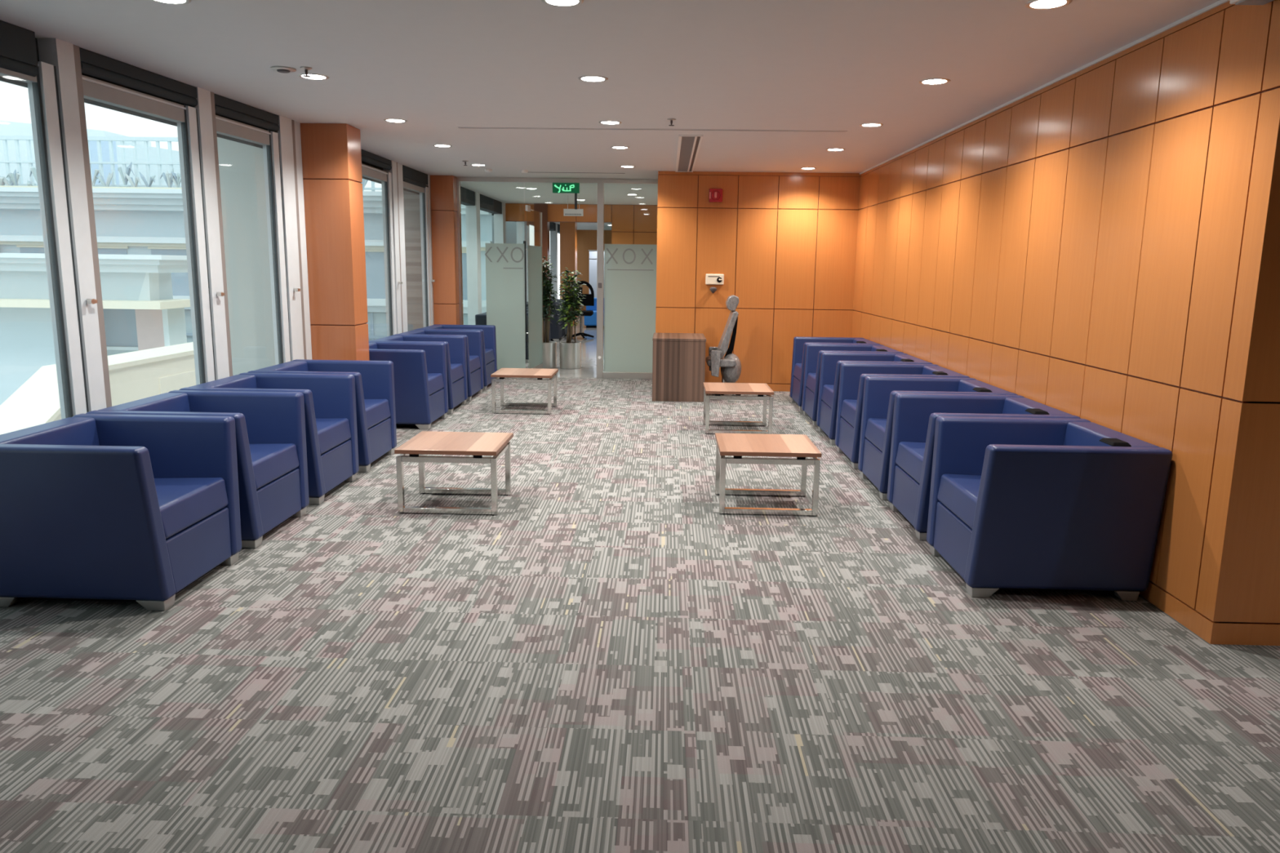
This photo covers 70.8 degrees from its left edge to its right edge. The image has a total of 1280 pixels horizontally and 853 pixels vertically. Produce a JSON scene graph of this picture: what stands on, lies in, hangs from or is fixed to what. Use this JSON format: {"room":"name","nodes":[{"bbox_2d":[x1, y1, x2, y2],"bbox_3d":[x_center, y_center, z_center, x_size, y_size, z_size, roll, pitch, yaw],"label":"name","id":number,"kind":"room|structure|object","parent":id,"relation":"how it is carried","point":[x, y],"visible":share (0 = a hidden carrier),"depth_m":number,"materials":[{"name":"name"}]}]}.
{"room":"lobby","nodes":[
{"label":"lobby","id":0,"kind":"room"},
{"bbox_2d":[361,160,419,195],"bbox_3d":[-3.024,-3.009,10.426,0.010,0.375,4.600,1,10,2],"label":"trim","id":1,"kind":"structure","parent":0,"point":[362,162],"depth_m":10.29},
{"bbox_2d":[460,186,559,324],"bbox_3d":[-2.646,-3.761,22.043,0.180,2.775,18.450,1,10,2],"label":"wall","id":2,"kind":"structure","parent":0,"point":[473,202],"depth_m":15.40,"materials":[{"name":"grey glass"}]},
{"bbox_2d":[505,203,657,244],"bbox_3d":[0.476,-3.000,18.022,6.500,2.775,0.150,1,10,2],"label":"wall","id":3,"kind":"structure","parent":0,"point":[630,224],"depth_m":17.79,"materials":[{"name":"brown wood"}]},
{"bbox_2d":[577,230,611,310],"bbox_3d":[0.862,-5.340,31.134,6.500,2.775,0.200,1,10,2],"label":"wall","id":4,"kind":"structure","parent":0,"point":[586,239],"depth_m":30.97,"materials":[{"name":"orange wood"}]},
{"bbox_2d":[0,0,1219,230],"bbox_3d":[1.407,-3.583,13.038,10.400,0.150,37.000,1,10,2],"label":"ceiling","id":5,"kind":"structure","parent":0,"point":[440,67],"depth_m":5.44,"materials":[{"name":"paint"}]},
{"bbox_2d":[0,37,267,148],"bbox_3d":[-3.361,-1.885,4.113,0.010,0.375,7.562,2,10,5],"label":"trim","id":6,"kind":"structure","parent":5,"relation":"attached to","point":[2,78],"depth_m":5.72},
{"bbox_2d":[151,0,191,4],"bbox_3d":[-2.158,-1.954,4.115,0.194,0.008,0.194,1,10,2],"label":"recessed light","id":7,"kind":"object","parent":5,"relation":"in","point":[166,2],"visible":1,"depth_m":4.16,"materials":[{"name":"white"}]},
{"bbox_2d":[155,0,185,3],"bbox_3d":[-2.158,-1.952,4.115,0.148,0.004,0.148,1,10,2],"label":"diffuser","id":8,"kind":"object","parent":7,"relation":"attached to","point":[158,1],"depth_m":4.15,"materials":[{"name":"white"}]},
{"bbox_2d":[270,66,296,73],"bbox_3d":[-2.215,-2.213,5.595,0.150,0.020,0.150,1,10,2],"label":"ceiling sensor","id":9,"kind":"object","parent":5,"relation":"attached to","point":[285,69],"visible":1,"depth_m":5.56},
{"bbox_2d":[297,73,328,79],"bbox_3d":[-2.108,-2.258,5.817,0.194,0.008,0.194,1,10,2],"label":"recessed light","id":10,"kind":"object","parent":5,"relation":"in","point":[313,76],"visible":0.98,"depth_m":5.80,"materials":[{"name":"white"}]},
{"bbox_2d":[301,74,325,79],"bbox_3d":[-2.108,-2.256,5.818,0.148,0.004,0.148,1,10,2],"label":"diffuser","id":11,"kind":"object","parent":10,"relation":"attached to","point":[312,76],"depth_m":5.81,"materials":[{"name":"white"}]},
{"bbox_2d":[383,118,407,122],"bbox_3d":[-2.056,-2.572,7.579,0.194,0.008,0.194,1,10,2],"label":"recessed light","id":12,"kind":"object","parent":5,"relation":"in","point":[391,120],"visible":1,"depth_m":7.55,"materials":[{"name":"white"}]},
{"bbox_2d":[541,0,583,6],"bbox_3d":[-0.351,-1.922,4.068,0.194,0.008,0.194,1,10,2],"label":"recessed light","id":13,"kind":"object","parent":5,"relation":"in","point":[552,2],"visible":1,"depth_m":4.08,"materials":[{"name":"white"}]},
{"bbox_2d":[546,0,578,5],"bbox_3d":[-0.351,-1.920,4.068,0.148,0.004,0.148,1,10,2],"label":"diffuser","id":14,"kind":"object","parent":13,"relation":"attached to","point":[552,2],"depth_m":4.08,"materials":[{"name":"white"}]},
{"bbox_2d":[563,195,583,216],"bbox_3d":[-1.153,-3.825,15.610,0.340,0.345,0.022,1,10,2],"label":"hanging sign","id":15,"kind":"object","parent":5,"relation":"hanging from","point":[566,212],"visible":1,"depth_m":15.62,"materials":[{"name":"white paint"}]},
{"bbox_2d":[577,75,608,82],"bbox_3d":[-0.301,-2.225,5.770,0.194,0.008,0.194,1,10,2],"label":"recessed light","id":16,"kind":"object","parent":5,"relation":"in","point":[593,78],"visible":1,"depth_m":5.75,"materials":[{"name":"white"}]},
{"bbox_2d":[581,76,604,81],"bbox_3d":[-0.301,-2.223,5.770,0.148,0.004,0.148,1,10,2],"label":"diffuser","id":17,"kind":"object","parent":16,"relation":"attached to","point":[583,78],"depth_m":5.76,"materials":[{"name":"white"}]},
{"bbox_2d":[598,120,621,124],"bbox_3d":[-0.249,-2.540,7.532,0.194,0.008,0.194,1,10,2],"label":"recessed light","id":18,"kind":"object","parent":5,"relation":"in","point":[608,122],"visible":1,"depth_m":7.51,"materials":[{"name":"white"}]},
{"bbox_2d":[457,127,847,132],"bbox_3d":[0.103,-2.598,7.879,3.400,0.006,0.045,1,10,2],"label":"ceiling vent","id":19,"kind":"object","parent":5,"relation":"in","point":[458,127],"visible":1,"depth_m":7.87,"materials":[{"name":"metal"}]},
{"bbox_2d":[675,134,702,172],"bbox_3d":[0.508,-2.925,9.752,0.220,0.012,3.190,1,10,2],"label":"ceiling vent","id":20,"kind":"object","parent":5,"relation":"in","point":[688,145],"visible":1,"depth_m":9.34,"materials":[{"name":"metal"}]},
{"bbox_2d":[859,123,883,127],"bbox_3d":[1.920,-2.501,7.475,0.194,0.008,0.194,1,10,2],"label":"recessed light","id":21,"kind":"object","parent":5,"relation":"in","point":[868,125],"visible":1,"depth_m":7.46,"materials":[{"name":"white"}]},
{"bbox_2d":[918,78,950,84],"bbox_3d":[1.868,-2.186,5.713,0.194,0.008,0.194,1,10,2],"label":"recessed light","id":22,"kind":"object","parent":5,"relation":"in","point":[929,81],"visible":1,"depth_m":5.69,"materials":[{"name":"white"}]},
{"bbox_2d":[922,79,946,84],"bbox_3d":[1.868,-2.184,5.714,0.148,0.004,0.148,1,10,2],"label":"diffuser","id":23,"kind":"object","parent":22,"relation":"attached to","point":[925,81],"depth_m":5.70,"materials":[{"name":"white"}]},
{"bbox_2d":[1024,0,1072,9],"bbox_3d":[1.818,-1.883,4.011,0.194,0.008,0.194,1,10,2],"label":"recessed light","id":24,"kind":"object","parent":5,"relation":"in","point":[1042,4],"visible":1,"depth_m":4.01,"materials":[{"name":"white"}]},
{"bbox_2d":[1030,0,1066,8],"bbox_3d":[1.818,-1.881,4.011,0.148,0.004,0.148,1,10,2],"label":"diffuser","id":25,"kind":"object","parent":24,"relation":"attached to","point":[1042,3],"depth_m":4.01,"materials":[{"name":"white"}]},
{"bbox_2d":[0,315,1279,852],"bbox_3d":[1.369,-0.718,13.550,10.400,0.120,37.000,1,10,2],"label":"floor","id":26,"kind":"structure","parent":0,"point":[609,659],"depth_m":3.48,"materials":[{"name":"carpet"}]},
{"bbox_2d":[0,38,111,419],"bbox_3d":[-3.282,-0.630,4.490,0.155,2.775,1.708,2,10,5],"label":"window","id":27,"kind":"structure","parent":26,"relation":"on","point":[55,95],"depth_m":5.06,"materials":[{"name":"grey metal"}]},
{"bbox_2d":[0,55,37,76],"bbox_3d":[-3.286,-1.774,4.139,0.066,0.066,1.317,2,10,5],"label":"rolled blind","id":28,"kind":"object","parent":27,"relation":"attached to","point":[19,64],"depth_m":4.67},
{"bbox_2d":[0,20,38,76],"bbox_3d":[-3.299,-1.856,4.125,0.093,0.231,1.337,2,10,5],"label":"roller blind cassette","id":29,"kind":"object","parent":27,"relation":"attached to","point":[18,51],"visible":1,"depth_m":4.65,"materials":[{"name":"metal"}]},
{"bbox_2d":[0,413,241,610],"bbox_3d":[-2.592,0.398,4.456,0.879,0.780,0.914,1,10,2],"label":"armchair","id":30,"kind":"object","parent":26,"relation":"on","point":[139,508],"visible":1,"depth_m":4.11,"materials":[{"name":"blue leather"}]},
{"bbox_2d":[154,477,227,538],"bbox_3d":[-2.509,0.392,4.452,0.666,0.152,0.645,1,10,2],"label":"seat cushion","id":31,"kind":"object","parent":30,"relation":"on","point":[185,504],"depth_m":4.47,"materials":[{"name":"leather"}]},
{"bbox_2d":[81,75,232,385],"bbox_3d":[-3.150,-0.898,5.995,0.155,2.775,1.402,2,10,5],"label":"window","id":32,"kind":"structure","parent":26,"relation":"on","point":[197,125],"depth_m":6.36,"materials":[{"name":"grey metal"}]},
{"bbox_2d":[79,47,197,106],"bbox_3d":[-3.161,-2.182,5.676,0.093,0.131,1.172,2,10,5],"label":"roller blind cassette","id":33,"kind":"object","parent":32,"relation":"attached to","point":[92,64],"visible":0.77,"depth_m":5.59,"materials":[{"name":"metal"}]},
{"bbox_2d":[85,390,309,548],"bbox_3d":[-2.565,0.235,5.371,0.879,0.780,0.914,1,10,2],"label":"armchair","id":34,"kind":"object","parent":26,"relation":"on","point":[270,426],"visible":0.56,"depth_m":5.51,"materials":[{"name":"leather"}]},
{"bbox_2d":[248,443,298,489],"bbox_3d":[-2.482,0.228,5.368,0.666,0.152,0.645,1,10,2],"label":"seat cushion","id":35,"kind":"object","parent":34,"relation":"on","point":[273,464],"depth_m":5.39,"materials":[{"name":"leather"}]},
{"bbox_2d":[215,115,306,364],"bbox_3d":[-3.037,-1.126,7.280,0.155,2.775,1.257,2,10,5],"label":"window","id":36,"kind":"structure","parent":26,"relation":"on","point":[279,155],"depth_m":7.55,"materials":[{"name":"grey metal"}]},
{"bbox_2d":[213,93,279,132],"bbox_3d":[-3.041,-2.425,7.042,0.093,0.131,1.192,2,10,5],"label":"roller blind cassette","id":37,"kind":"object","parent":36,"relation":"attached to","point":[224,106],"visible":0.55,"depth_m":6.88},
{"bbox_2d":[178,372,359,504],"bbox_3d":[-2.538,0.068,6.306,0.879,0.780,0.914,1,10,2],"label":"armchair","id":38,"kind":"object","parent":26,"relation":"on","point":[330,399],"visible":0.48,"depth_m":6.45,"materials":[{"name":"leather"}]},
{"bbox_2d":[315,417,351,454],"bbox_3d":[-2.454,0.061,6.302,0.666,0.152,0.645,1,10,2],"label":"seat cushion","id":39,"kind":"object","parent":38,"relation":"on","point":[334,434],"depth_m":6.33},
{"bbox_2d":[293,120,311,359],"bbox_3d":[-3.019,-1.249,7.969,0.110,2.775,0.140,2,10,5],"label":"trim","id":40,"kind":"structure","parent":26,"relation":"on","point":[297,125],"depth_m":7.91,"materials":[{"name":"grey metal"}]},
{"bbox_2d":[247,359,396,472],"bbox_3d":[-2.510,-0.101,7.251,0.879,0.780,0.914,1,10,2],"label":"armchair","id":41,"kind":"object","parent":26,"relation":"on","point":[375,393],"visible":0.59,"depth_m":7.42,"materials":[{"name":"leather"}]},
{"bbox_2d":[364,399,390,428],"bbox_3d":[-2.427,-0.107,7.247,0.666,0.152,0.645,1,10,2],"label":"seat cushion","id":42,"kind":"object","parent":41,"relation":"on","point":[377,411],"depth_m":7.27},
{"bbox_2d":[300,123,369,360],"bbox_3d":[-2.806,-1.289,8.208,0.515,2.775,0.355,1,10,2],"label":"column","id":43,"kind":"structure","parent":26,"relation":"on","point":[331,157],"depth_m":7.99,"materials":[{"name":"brown wood"}]},
{"bbox_2d":[361,160,403,336],"bbox_3d":[-2.978,-1.615,10.018,0.155,2.775,2.050,1,10,2],"label":"window","id":44,"kind":"structure","parent":26,"relation":"on","point":[388,179],"depth_m":10.69,"materials":[{"name":"grey metal"}]},
{"bbox_2d":[360,149,391,170],"bbox_3d":[-2.991,-2.863,9.440,0.093,0.111,2.310,1,10,2],"label":"roller blind cassette","id":45,"kind":"object","parent":44,"relation":"attached to","point":[366,157],"visible":0.38,"depth_m":10.00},
{"bbox_2d":[397,163,408,332],"bbox_3d":[-2.972,-1.815,11.135,0.100,2.775,0.220,1,10,2],"label":"trim","id":46,"kind":"structure","parent":26,"relation":"on","point":[399,166],"depth_m":11.07,"materials":[{"name":"grey metal"}]},
{"bbox_2d":[368,341,448,429],"bbox_3d":[-2.457,-0.423,9.061,0.879,0.780,0.914,1,10,2],"label":"armchair","id":47,"kind":"object","parent":26,"relation":"on","point":[420,368],"visible":0.44,"depth_m":8.70,"materials":[{"name":"leather"}]},
{"bbox_2d":[427,373,444,395],"bbox_3d":[-2.373,-0.430,9.058,0.666,0.152,0.645,1,10,2],"label":"seat cushion","id":48,"kind":"object","parent":47,"relation":"on","point":[436,380],"depth_m":9.10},
{"bbox_2d":[369,334,467,413],"bbox_3d":[-2.430,-0.589,9.986,0.879,0.780,0.914,1,10,2],"label":"armchair","id":49,"kind":"object","parent":26,"relation":"on","point":[455,345],"visible":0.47,"depth_m":10.23,"materials":[{"name":"leather"}]},
{"bbox_2d":[450,363,463,382],"bbox_3d":[-2.346,-0.595,9.983,0.666,0.152,0.645,1,10,2],"label":"seat cushion","id":50,"kind":"object","parent":49,"relation":"on","point":[456,369],"depth_m":10.02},
{"bbox_2d":[403,174,435,327],"bbox_3d":[-2.923,-1.946,11.873,0.155,2.775,1.320,1,10,2],"label":"window","id":51,"kind":"structure","parent":26,"relation":"on","point":[424,193],"depth_m":12.27,"materials":[{"name":"grey metal"}]},
{"bbox_2d":[402,164,428,187],"bbox_3d":[-2.927,-3.217,11.651,0.093,0.191,1.270,1,10,2],"label":"roller blind cassette","id":52,"kind":"object","parent":51,"relation":"attached to","point":[411,175],"visible":0.75,"depth_m":11.55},
{"bbox_2d":[402,176,428,187],"bbox_3d":[-2.914,-3.155,11.662,0.066,0.066,1.250,1,10,2],"label":"rolled blind","id":53,"kind":"object","parent":51,"relation":"attached to","point":[415,180],"depth_m":11.64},
{"bbox_2d":[395,328,484,401],"bbox_3d":[-2.403,-0.752,10.902,0.879,0.780,0.914,1,10,2],"label":"armchair","id":54,"kind":"object","parent":26,"relation":"on","point":[474,358],"visible":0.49,"depth_m":11.18,"materials":[{"name":"leather"}]},
{"bbox_2d":[469,355,480,372],"bbox_3d":[-2.319,-0.758,10.898,0.666,0.152,0.645,1,10,2],"label":"seat cushion","id":55,"kind":"object","parent":54,"relation":"on","point":[474,360],"depth_m":10.97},
{"bbox_2d":[430,175,463,324],"bbox_3d":[-2.745,-2.098,12.739,0.370,2.775,0.450,1,10,2],"label":"column","id":56,"kind":"structure","parent":26,"relation":"on","point":[443,188],"depth_m":12.46,"materials":[{"name":"brown wood"}]},
{"bbox_2d":[394,431,513,515],"bbox_3d":[-1.232,0.305,6.086,0.652,0.425,0.652,1,10,2],"label":"coffee table","id":57,"kind":"object","parent":26,"relation":"on","point":[477,445],"visible":1,"depth_m":5.83,"materials":[{"name":"brown wood"}]},
{"bbox_2d":[418,324,497,390],"bbox_3d":[-2.376,-0.913,11.807,0.879,0.780,0.914,1,10,2],"label":"armchair","id":58,"kind":"object","parent":26,"relation":"on","point":[488,331],"visible":0.33,"depth_m":12.08,"materials":[{"name":"leather"}]},
{"bbox_2d":[484,348,494,364],"bbox_3d":[-2.293,-0.920,11.803,0.666,0.152,0.645,1,10,2],"label":"seat cushion","id":59,"kind":"object","parent":58,"relation":"on","point":[489,353],"depth_m":11.86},
{"bbox_2d":[475,311,528,362],"bbox_3d":[-2.238,-1.508,15.142,0.879,0.780,0.914,1,10,2],"label":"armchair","id":60,"kind":"object","parent":26,"relation":"on","point":[480,319],"visible":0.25,"depth_m":14.68,"materials":[{"name":"leather"}]},
{"bbox_2d":[490,368,558,414],"bbox_3d":[-1.271,-0.399,10.022,0.652,0.425,0.652,1,10,2],"label":"coffee table","id":61,"kind":"object","parent":26,"relation":"on","point":[539,373],"visible":1,"depth_m":9.75,"materials":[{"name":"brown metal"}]},
{"bbox_2d":[533,203,550,306],"bbox_3d":[-1.963,-3.044,18.086,0.260,2.775,0.350,1,10,2],"label":"column","id":62,"kind":"structure","parent":26,"relation":"on","point":[540,207],"depth_m":17.76,"materials":[{"name":"brown wood"}]},
{"bbox_2d":[526,302,563,341],"bbox_3d":[-2.116,-2.245,19.275,0.879,0.780,0.914,1,10,2],"label":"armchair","id":63,"kind":"object","parent":26,"relation":"on","point":[556,333],"visible":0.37,"depth_m":18.91,"materials":[{"name":"leather"}]},
{"bbox_2d":[527,300,567,337],"bbox_3d":[-2.087,-2.421,20.259,0.879,0.780,0.914,1,10,2],"label":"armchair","id":64,"kind":"object","parent":26,"relation":"on","point":[565,330],"visible":0.12,"depth_m":20.18,"materials":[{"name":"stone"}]},
{"bbox_2d":[542,255,559,368],"bbox_3d":[-1.475,-1.792,14.059,0.350,1.740,0.475,-7,13,-39],"label":"potted plant","id":65,"kind":"object","parent":26,"relation":"on","point":[549,348],"visible":0.71,"depth_m":14.00,"materials":[{"name":"green plant"}]},
{"bbox_2d":[456,177,657,378],"bbox_3d":[-1.159,-2.072,12.713,2.803,2.775,0.100,1,10,2],"label":"glass wall","id":66,"kind":"structure","parent":26,"relation":"on","point":[628,270],"depth_m":12.74,"materials":[{"name":"glass"}]},
{"bbox_2d":[523,204,542,368],"bbox_3d":[-1.569,-1.989,13.220,0.088,2.398,0.925,2,10,6],"label":"door","id":67,"kind":"structure","parent":66,"relation":"in","point":[535,252],"depth_m":13.22,"materials":[{"name":"glass"}]},
{"bbox_2d":[552,182,579,193],"bbox_3d":[-1.021,-3.292,12.433,0.370,0.138,0.054,1,10,2],"label":"exit sign","id":68,"kind":"object","parent":66,"relation":"hanging from","point":[558,188],"visible":1,"depth_m":12.41,"materials":[{"name":"green"}]},
{"bbox_2d":[560,222,577,325],"bbox_3d":[-1.900,-4.095,23.968,0.400,2.775,0.500,1,10,2],"label":"column","id":69,"kind":"structure","parent":26,"relation":"on","point":[568,230],"depth_m":23.63,"materials":[{"name":"orange wood"}]},
{"bbox_2d":[555,267,586,368],"bbox_3d":[-1.086,-1.694,14.070,0.516,1.554,0.480,1,10,2],"label":"potted plant","id":70,"kind":"object","parent":26,"relation":"on","point":[570,352],"visible":1,"depth_m":14.00,"materials":[{"name":"green plant"}]},
{"bbox_2d":[572,280,594,338],"bbox_3d":[-1.282,-2.582,19.854,0.545,1.239,0.554,1,10,2],"label":"chair","id":71,"kind":"object","parent":26,"relation":"on","point":[588,300],"visible":0.64,"depth_m":19.98,"materials":[{"name":"plastic"}]},
{"bbox_2d":[584,297,604,328],"bbox_3d":[-1.132,-2.972,23.496,0.600,0.750,0.620,1,10,2],"label":"seat","id":72,"kind":"object","parent":26,"relation":"on","point":[589,321],"visible":0.24,"depth_m":23.24,"materials":[{"name":"fabric"}]},
{"bbox_2d":[588,249,604,297],"bbox_3d":[-0.981,-4.382,27.701,1.210,2.050,0.500,1,10,2],"label":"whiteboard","id":73,"kind":"object","parent":26,"relation":"on","point":[593,253],"visible":0.19,"depth_m":27.63,"materials":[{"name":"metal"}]},
{"bbox_2d":[652,333,706,401],"bbox_3d":[0.476,-0.749,11.181,0.636,0.752,0.924,1,10,2],"label":"reception desk","id":74,"kind":"object","parent":26,"relation":"on","point":[678,359],"visible":0.93,"depth_m":10.73,"materials":[{"name":"laminate"}]},
{"bbox_2d":[705,294,741,395],"bbox_3d":[1.044,-0.984,11.094,0.446,1.259,0.550,1,10,2],"label":"office chair","id":75,"kind":"object","parent":26,"relation":"on","point":[730,364],"visible":0.81,"depth_m":10.91,"materials":[{"name":"grey plastic"}]},
{"bbox_2d":[702,382,773,434],"bbox_3d":[0.964,-0.183,8.978,0.652,0.425,0.652,1,10,2],"label":"coffee table","id":76,"kind":"object","parent":26,"relation":"on","point":[764,393],"visible":0.96,"depth_m":8.71,"materials":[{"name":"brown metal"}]},
{"bbox_2d":[715,433,822,516],"bbox_3d":[0.851,0.319,6.165,0.652,0.425,0.652,1,10,2],"label":"coffee table","id":77,"kind":"object","parent":26,"relation":"on","point":[800,446],"visible":1,"depth_m":5.90,"materials":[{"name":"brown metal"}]},
{"bbox_2d":[789,336,879,411],"bbox_3d":[2.245,-0.620,10.483,0.879,0.790,0.914,1,10,2],"label":"armchair","id":78,"kind":"object","parent":26,"relation":"on","point":[799,343],"visible":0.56,"depth_m":10.77,"materials":[{"name":"blue leather"}]},
{"bbox_2d":[793,363,801,380],"bbox_3d":[2.162,-0.625,10.485,0.666,0.152,0.645,1,10,2],"label":"seat cushion","id":79,"kind":"object","parent":78,"relation":"on","point":[797,366],"depth_m":10.57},
{"bbox_2d":[801,343,903,426],"bbox_3d":[2.217,-0.448,9.519,0.879,0.790,0.914,1,10,2],"label":"armchair","id":80,"kind":"object","parent":26,"relation":"on","point":[813,351],"visible":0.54,"depth_m":9.80,"materials":[{"name":"blue leather"}]},
{"bbox_2d":[805,373,816,392],"bbox_3d":[2.134,-0.453,9.521,0.666,0.152,0.645,1,10,2],"label":"seat cushion","id":81,"kind":"object","parent":80,"relation":"on","point":[810,377],"depth_m":9.61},
{"bbox_2d":[816,351,933,444],"bbox_3d":[2.188,-0.275,8.545,0.879,0.790,0.914,1,10,2],"label":"armchair","id":82,"kind":"object","parent":26,"relation":"on","point":[830,362],"visible":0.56,"depth_m":8.78,"materials":[{"name":"blue leather"}]},
{"bbox_2d":[821,384,834,407],"bbox_3d":[2.105,-0.279,8.546,0.666,0.152,0.645,1,10,2],"label":"seat cushion","id":83,"kind":"object","parent":82,"relation":"on","point":[827,390],"depth_m":8.63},
{"bbox_2d":[835,362,969,469],"bbox_3d":[2.159,-0.099,7.561,0.879,0.790,0.914,1,10,2],"label":"armchair","id":84,"kind":"object","parent":26,"relation":"on","point":[852,375],"visible":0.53,"depth_m":7.80,"materials":[{"name":"blue leather"}]},
{"bbox_2d":[840,399,857,426],"bbox_3d":[2.076,-0.104,7.562,0.666,0.152,0.645,1,10,2],"label":"seat cushion","id":85,"kind":"object","parent":84,"relation":"on","point":[848,406],"depth_m":7.63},
{"bbox_2d":[857,376,1017,500],"bbox_3d":[2.131,0.073,6.596,0.879,0.790,0.914,1,10,2],"label":"armchair","id":86,"kind":"object","parent":26,"relation":"on","point":[879,392],"visible":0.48,"depth_m":6.84,"materials":[{"name":"blue leather"}]},
{"bbox_2d":[864,417,886,451],"bbox_3d":[2.048,0.069,6.598,0.666,0.152,0.645,1,10,2],"label":"seat cushion","id":87,"kind":"object","parent":86,"relation":"on","point":[874,428],"depth_m":6.66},
{"bbox_2d":[887,393,1080,540],"bbox_3d":[2.104,0.238,5.671,0.879,0.790,0.914,1,10,2],"label":"armchair","id":88,"kind":"object","parent":26,"relation":"on","point":[915,415],"visible":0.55,"depth_m":5.88,"materials":[{"name":"blue leather"}]},
{"bbox_2d":[895,441,925,484],"bbox_3d":[2.021,0.234,5.673,0.666,0.152,0.645,1,10,2],"label":"seat cushion","id":89,"kind":"object","parent":88,"relation":"on","point":[909,455],"depth_m":5.72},
{"bbox_2d":[926,416,1172,600],"bbox_3d":[2.077,0.403,4.746,0.879,0.790,0.914,1,10,2],"label":"armchair","id":90,"kind":"object","parent":26,"relation":"on","point":[1016,504],"visible":1,"depth_m":4.37,"materials":[{"name":"blue leather"}]},
{"bbox_2d":[937,473,981,528],"bbox_3d":[1.993,0.399,4.748,0.666,0.152,0.645,1,10,2],"label":"seat cushion","id":91,"kind":"object","parent":90,"relation":"on","point":[957,493],"depth_m":4.80,"materials":[{"name":"leather"}]},
{"bbox_2d":[655,171,860,391],"bbox_3d":[1.530,-1.846,11.647,2.637,2.775,0.160,1,10,2],"label":"wall","id":92,"kind":"structure","parent":0,"point":[784,244],"depth_m":11.52,"materials":[{"name":"brown wood"}]},
{"bbox_2d":[705,274,724,284],"bbox_3d":[0.959,-1.888,11.556,0.234,0.136,0.038,1,10,2],"label":"controller","id":93,"kind":"object","parent":92,"relation":"attached to","point":[710,279],"visible":1,"depth_m":11.54,"materials":[{"name":"beige plastic"}]},
{"bbox_2d":[708,188,722,202],"bbox_3d":[0.955,-2.913,11.350,0.170,0.165,0.085,1,10,2],"label":"fire alarm","id":94,"kind":"object","parent":92,"relation":"attached to","point":[715,195],"visible":1,"depth_m":11.33,"materials":[{"name":"red plastic"}]},
{"bbox_2d":[851,0,1279,643],"bbox_3d":[2.711,-1.111,7.623,0.160,2.775,7.951,1,10,2],"label":"wall","id":95,"kind":"structure","parent":0,"point":[1086,246],"depth_m":4.79,"materials":[{"name":"brown wood"}]},
{"bbox_2d":[859,0,1230,174],"bbox_3d":[2.643,-2.469,7.376,0.012,0.016,7.963,1,10,2],"label":"trim","id":96,"kind":"structure","parent":95,"relation":"attached to","point":[1211,6],"depth_m":5.21,"materials":[{"name":"white paint"}]},
{"bbox_2d":[1229,0,1273,4],"bbox_3d":[2.467,-1.746,3.508,0.135,0.122,0.320,1,10,2],"label":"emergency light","id":97,"kind":"object","parent":95,"relation":"attached to","point":[1232,2],"visible":1,"depth_m":3.63,"materials":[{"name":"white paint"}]},
{"bbox_2d":[1208,104,1279,645],"bbox_3d":[4.312,-0.394,3.733,3.590,2.775,0.160,1,10,2],"label":"wall","id":98,"kind":"structure","parent":0,"point":[1247,588],"depth_m":3.82,"materials":[{"name":"brown wood"}]},
{"label":"outside","id":99,"kind":"structure","parent":0,"visible":0},
{"bbox_3d":[-30.990,-0.227,31.357,56.400,0.200,100.000,1,10,2],"label":"ground","id":100,"kind":"structure","parent":99,"visible":0},
{"bbox_2d":[0,120,151,183],"bbox_3d":[-26.148,-6.045,32.718,13.800,10.900,7.000,1,10,2],"label":"building","id":101,"kind":"structure","parent":100,"relation":"on","point":[6,128],"depth_m":31.67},
{"bbox_2d":[0,253,190,404],"bbox_3d":[-16.912,-0.476,17.119,17.280,5.670,1.720,1,10,2],"label":"building","id":102,"kind":"structure","parent":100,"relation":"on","point":[141,312],"depth_m":16.55,"materials":[{"name":"beige stone"}]},
{"bbox_2d":[0,342,195,435],"bbox_3d":[-6.954,0.799,14.676,0.720,4.280,9.800,1,10,2],"label":"wall","id":103,"kind":"structure","parent":100,"relation":"on","point":[135,375],"depth_m":11.68,"materials":[{"name":"beige stone"}]},
{"bbox_2d":[88,140,181,185],"bbox_3d":[-15.334,-5.288,33.551,6.600,9.400,7.000,1,10,2],"label":"block","id":104,"kind":"object","parent":100,"relation":"on","point":[93,144],"visible":0.07,"depth_m":29.64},
{"bbox_2d":[217,137,275,375],"bbox_3d":[-3.645,0.236,8.635,0.810,7.600,0.300,1,10,2],"label":"wall","id":105,"kind":"structure","parent":100,"relation":"on","point":[241,166],"depth_m":8.16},
{"bbox_2d":[0,186,529,342],"bbox_3d":[-18.402,-2.706,25.134,29.800,7.200,7.050,1,10,2],"label":"neighbouring building","id":106,"kind":"structure","parent":100,"relation":"on","point":[129,221],"depth_m":21.81,"materials":[{"name":"beige stone"}]},
{"bbox_2d":[0,185,182,189],"bbox_3d":[-14.982,-6.139,23.506,8.600,0.220,0.450,1,10,2],"label":"ledge","id":107,"kind":"object","parent":106,"relation":"on","point":[0,185],"visible":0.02,"depth_m":23.23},
{"bbox_2d":[0,161,368,191],"bbox_3d":[-13.783,-6.599,23.823,13.490,1.036,0.283,1,10,2],"label":"plants","id":108,"kind":"object","parent":106,"relation":"on","point":[14,177],"visible":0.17,"depth_m":23.79,"materials":[{"name":"green plant"}]},
{"bbox_2d":[0,135,382,191],"bbox_3d":[-18.046,-7.026,24.317,22.400,1.600,0.120,1,10,2],"label":"trellis","id":109,"kind":"object","parent":106,"relation":"on","point":[5,138],"visible":0.25,"depth_m":24.13,"materials":[{"name":"metal"}]},
{"bbox_2d":[403,190,423,331],"bbox_3d":[-3.321,-0.603,13.353,0.360,7.600,0.300,1,10,2],"label":"wall","id":110,"kind":"structure","parent":100,"relation":"on","point":[411,200],"depth_m":12.88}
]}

